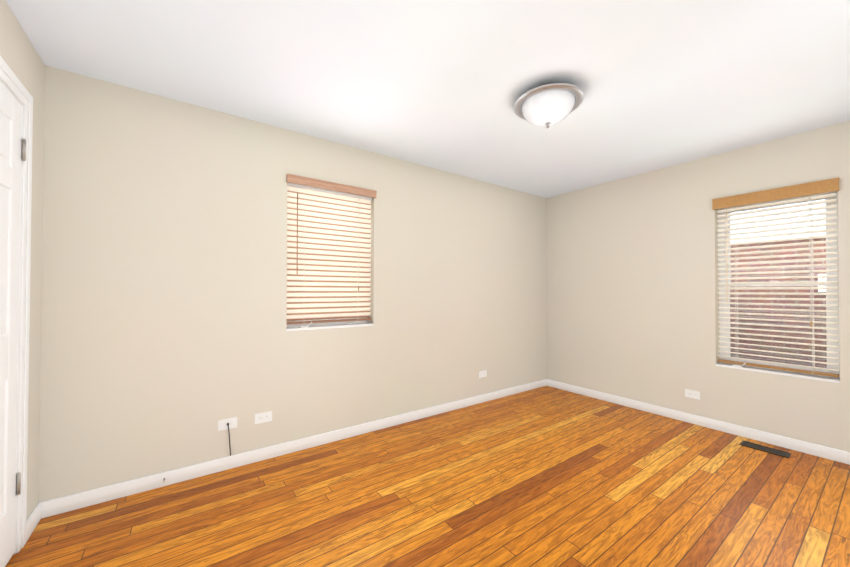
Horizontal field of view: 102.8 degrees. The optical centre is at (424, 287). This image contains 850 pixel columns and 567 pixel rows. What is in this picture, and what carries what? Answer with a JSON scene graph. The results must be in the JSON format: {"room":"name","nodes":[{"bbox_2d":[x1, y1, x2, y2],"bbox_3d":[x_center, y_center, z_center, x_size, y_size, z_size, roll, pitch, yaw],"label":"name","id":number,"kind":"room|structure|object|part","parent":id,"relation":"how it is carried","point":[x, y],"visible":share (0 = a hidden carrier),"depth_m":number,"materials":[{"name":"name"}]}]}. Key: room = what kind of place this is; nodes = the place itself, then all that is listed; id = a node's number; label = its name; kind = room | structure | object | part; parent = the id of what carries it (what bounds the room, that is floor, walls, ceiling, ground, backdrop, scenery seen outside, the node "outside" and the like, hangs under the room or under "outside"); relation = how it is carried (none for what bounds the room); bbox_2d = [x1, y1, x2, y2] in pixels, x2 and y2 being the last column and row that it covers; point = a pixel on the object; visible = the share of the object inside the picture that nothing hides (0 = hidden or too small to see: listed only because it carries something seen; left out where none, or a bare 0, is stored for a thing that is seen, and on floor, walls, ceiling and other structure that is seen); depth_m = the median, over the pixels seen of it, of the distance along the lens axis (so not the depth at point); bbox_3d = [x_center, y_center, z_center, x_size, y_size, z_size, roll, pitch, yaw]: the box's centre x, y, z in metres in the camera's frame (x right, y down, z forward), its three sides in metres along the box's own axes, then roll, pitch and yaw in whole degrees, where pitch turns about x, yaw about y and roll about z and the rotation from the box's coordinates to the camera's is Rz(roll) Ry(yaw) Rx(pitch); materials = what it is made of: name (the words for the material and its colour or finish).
{"room":"empty bedroom","nodes":[
{"label":"empty bedroom","id":0,"kind":"room"},
{"bbox_2d":[0,0,44,520],"bbox_3d":[-1.043,-0.001,0.224,0.200,2.440,3.795,1,-1,-35],"label":"wall","id":1,"kind":"structure","parent":0,"point":[20,56],"depth_m":1.73,"materials":[{"name":"beige paint"}]},
{"bbox_2d":[0,81,25,566],"bbox_3d":[-1.694,0.182,1.334,0.103,2.073,0.638,1,-1,-35],"label":"door","id":2,"kind":"structure","parent":1,"relation":"in","point":[10,143],"depth_m":1.50,"materials":[{"name":"white wood"}]},
{"bbox_3d":[-1.895,0.133,1.575,0.043,1.663,0.014,1,-1,-35],"label":"door hinges","id":3,"kind":"part","parent":2,"relation":"part of","materials":[{"name":"silver metal"}]},
{"bbox_2d":[0,56,32,553],"bbox_3d":[-1.780,0.148,1.268,0.214,2.163,0.786,1,-1,-35],"label":"door frame","id":4,"kind":"structure","parent":1,"relation":"attached to","point":[14,85],"depth_m":1.60,"materials":[{"name":"white wood"}]},
{"bbox_2d":[39,65,545,501],"bbox_3d":[-0.300,0.035,3.206,4.872,2.440,0.200,1,-1,-35],"label":"wall","id":5,"kind":"structure","parent":0,"point":[168,341],"depth_m":2.32,"materials":[{"name":"beige paint"}]},
{"bbox_2d":[218,417,236,455],"bbox_3d":[-1.340,1.025,2.308,0.116,0.255,0.038,1,-1,-35],"label":"outlet","id":6,"kind":"object","parent":5,"relation":"attached to","point":[228,424],"visible":1,"depth_m":2.32,"materials":[{"name":"white plastic"}]},
{"bbox_3d":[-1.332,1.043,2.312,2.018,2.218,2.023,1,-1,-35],"label":"outlet cord","id":7,"kind":"part","parent":6,"relation":"part of","materials":[{"name":"black plastic"}]},
{"bbox_2d":[255,411,271,423],"bbox_3d":[-1.166,0.941,2.452,0.116,0.072,0.008,1,-1,-35],"label":"electrical outlet","id":8,"kind":"object","parent":5,"relation":"attached to","point":[263,417],"visible":1,"depth_m":2.45,"materials":[{"name":"white plastic"}]},
{"bbox_2d":[30,379,545,526],"bbox_3d":[-0.239,1.211,3.104,4.472,0.086,0.018,1,-1,-35],"label":"baseboard","id":9,"kind":"structure","parent":5,"relation":"attached to","point":[52,507],"depth_m":2.34,"materials":[{"name":"white wood"}]},
{"bbox_2d":[286,317,372,330],"bbox_3d":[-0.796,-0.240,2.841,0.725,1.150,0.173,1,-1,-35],"label":"window sill","id":10,"kind":"structure","parent":5,"relation":"in","point":[312,326],"depth_m":2.81,"materials":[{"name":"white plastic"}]},
{"bbox_2d":[286,173,376,327],"bbox_3d":[-0.758,-0.265,2.787,0.747,1.162,0.112,1,-1,-35],"label":"window blind","id":11,"kind":"object","parent":5,"relation":"attached to","point":[328,249],"visible":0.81,"depth_m":2.78,"materials":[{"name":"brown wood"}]},
{"bbox_2d":[479,370,486,377],"bbox_3d":[0.637,0.954,3.736,0.116,0.072,0.008,1,-1,-35],"label":"electrical outlet","id":12,"kind":"object","parent":5,"relation":"attached to","point":[482,373],"visible":1,"depth_m":3.73,"materials":[{"name":"white plastic"}]},
{"bbox_2d":[5,386,849,566],"bbox_3d":[0.799,1.289,1.646,4.872,0.100,3.995,1,-1,-35],"label":"floor","id":13,"kind":"structure","parent":0,"point":[546,476],"depth_m":1.94,"materials":[{"name":"brown wood"}]},
{"bbox_2d":[739,440,790,457],"bbox_3d":[2.630,1.251,2.629,0.115,0.006,0.270,1,-1,-35],"label":"floor vent","id":14,"kind":"object","parent":13,"relation":"in","point":[766,449],"visible":1,"depth_m":2.62,"materials":[{"name":"brown metal"}]},
{"bbox_2d":[6,0,849,197],"bbox_3d":[0.804,-1.261,1.676,4.872,0.120,3.995,1,-1,-35],"label":"ceiling","id":15,"kind":"structure","parent":0,"point":[443,85],"depth_m":1.86,"materials":[{"name":"white paint"}]},
{"bbox_2d":[514,83,583,127],"bbox_3d":[0.763,-1.091,2.111,0.410,0.208,0.410,1,-1,-35],"label":"ceiling light","id":16,"kind":"object","parent":15,"relation":"attached to","point":[548,105],"visible":1,"depth_m":2.02,"materials":[{"name":"white glass"}]},
{"bbox_2d":[546,120,849,451],"bbox_3d":[2.762,0.038,2.935,0.200,2.440,3.795,1,-1,-35],"label":"wall","id":17,"kind":"structure","parent":0,"point":[632,290],"depth_m":3.26,"materials":[{"name":"beige paint"}]},
{"bbox_2d":[685,389,699,399],"bbox_3d":[2.476,0.990,3.143,0.008,0.072,0.116,1,-1,-35],"label":"electrical outlet","id":18,"kind":"object","parent":17,"relation":"attached to","point":[692,394],"visible":1,"depth_m":3.14,"materials":[{"name":"white plastic"}]},
{"bbox_2d":[546,379,849,464],"bbox_3d":[2.611,1.215,2.942,0.018,0.086,3.540,1,-1,-35],"label":"baseboard","id":19,"kind":"structure","parent":17,"relation":"attached to","point":[833,454],"depth_m":2.97,"materials":[{"name":"white wood"}]},
{"bbox_2d":[716,191,839,382],"bbox_3d":[2.855,-0.027,2.785,0.173,1.443,0.698,1,-1,-35],"label":"window","id":20,"kind":"structure","parent":17,"relation":"in","point":[795,374],"depth_m":2.72,"materials":[{"name":"white plastic"}]},
{"bbox_2d":[712,177,838,377],"bbox_3d":[2.801,-0.054,2.747,0.112,1.460,0.720,1,-1,-35],"label":"window blind","id":21,"kind":"object","parent":20,"relation":"attached to","point":[809,189],"visible":0.96,"depth_m":2.71,"materials":[{"name":"brown wood"}]},
{"label":"outside","id":22,"kind":"structure","parent":0,"visible":0},
{"bbox_2d":[730,199,826,367],"bbox_3d":[4.626,-0.577,3.904,0.350,4.700,11.000,1,-1,-35],"label":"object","id":23,"kind":"structure","parent":22,"point":[779,306],"depth_m":4.16,"materials":[{"name":"brick"}]}
]}

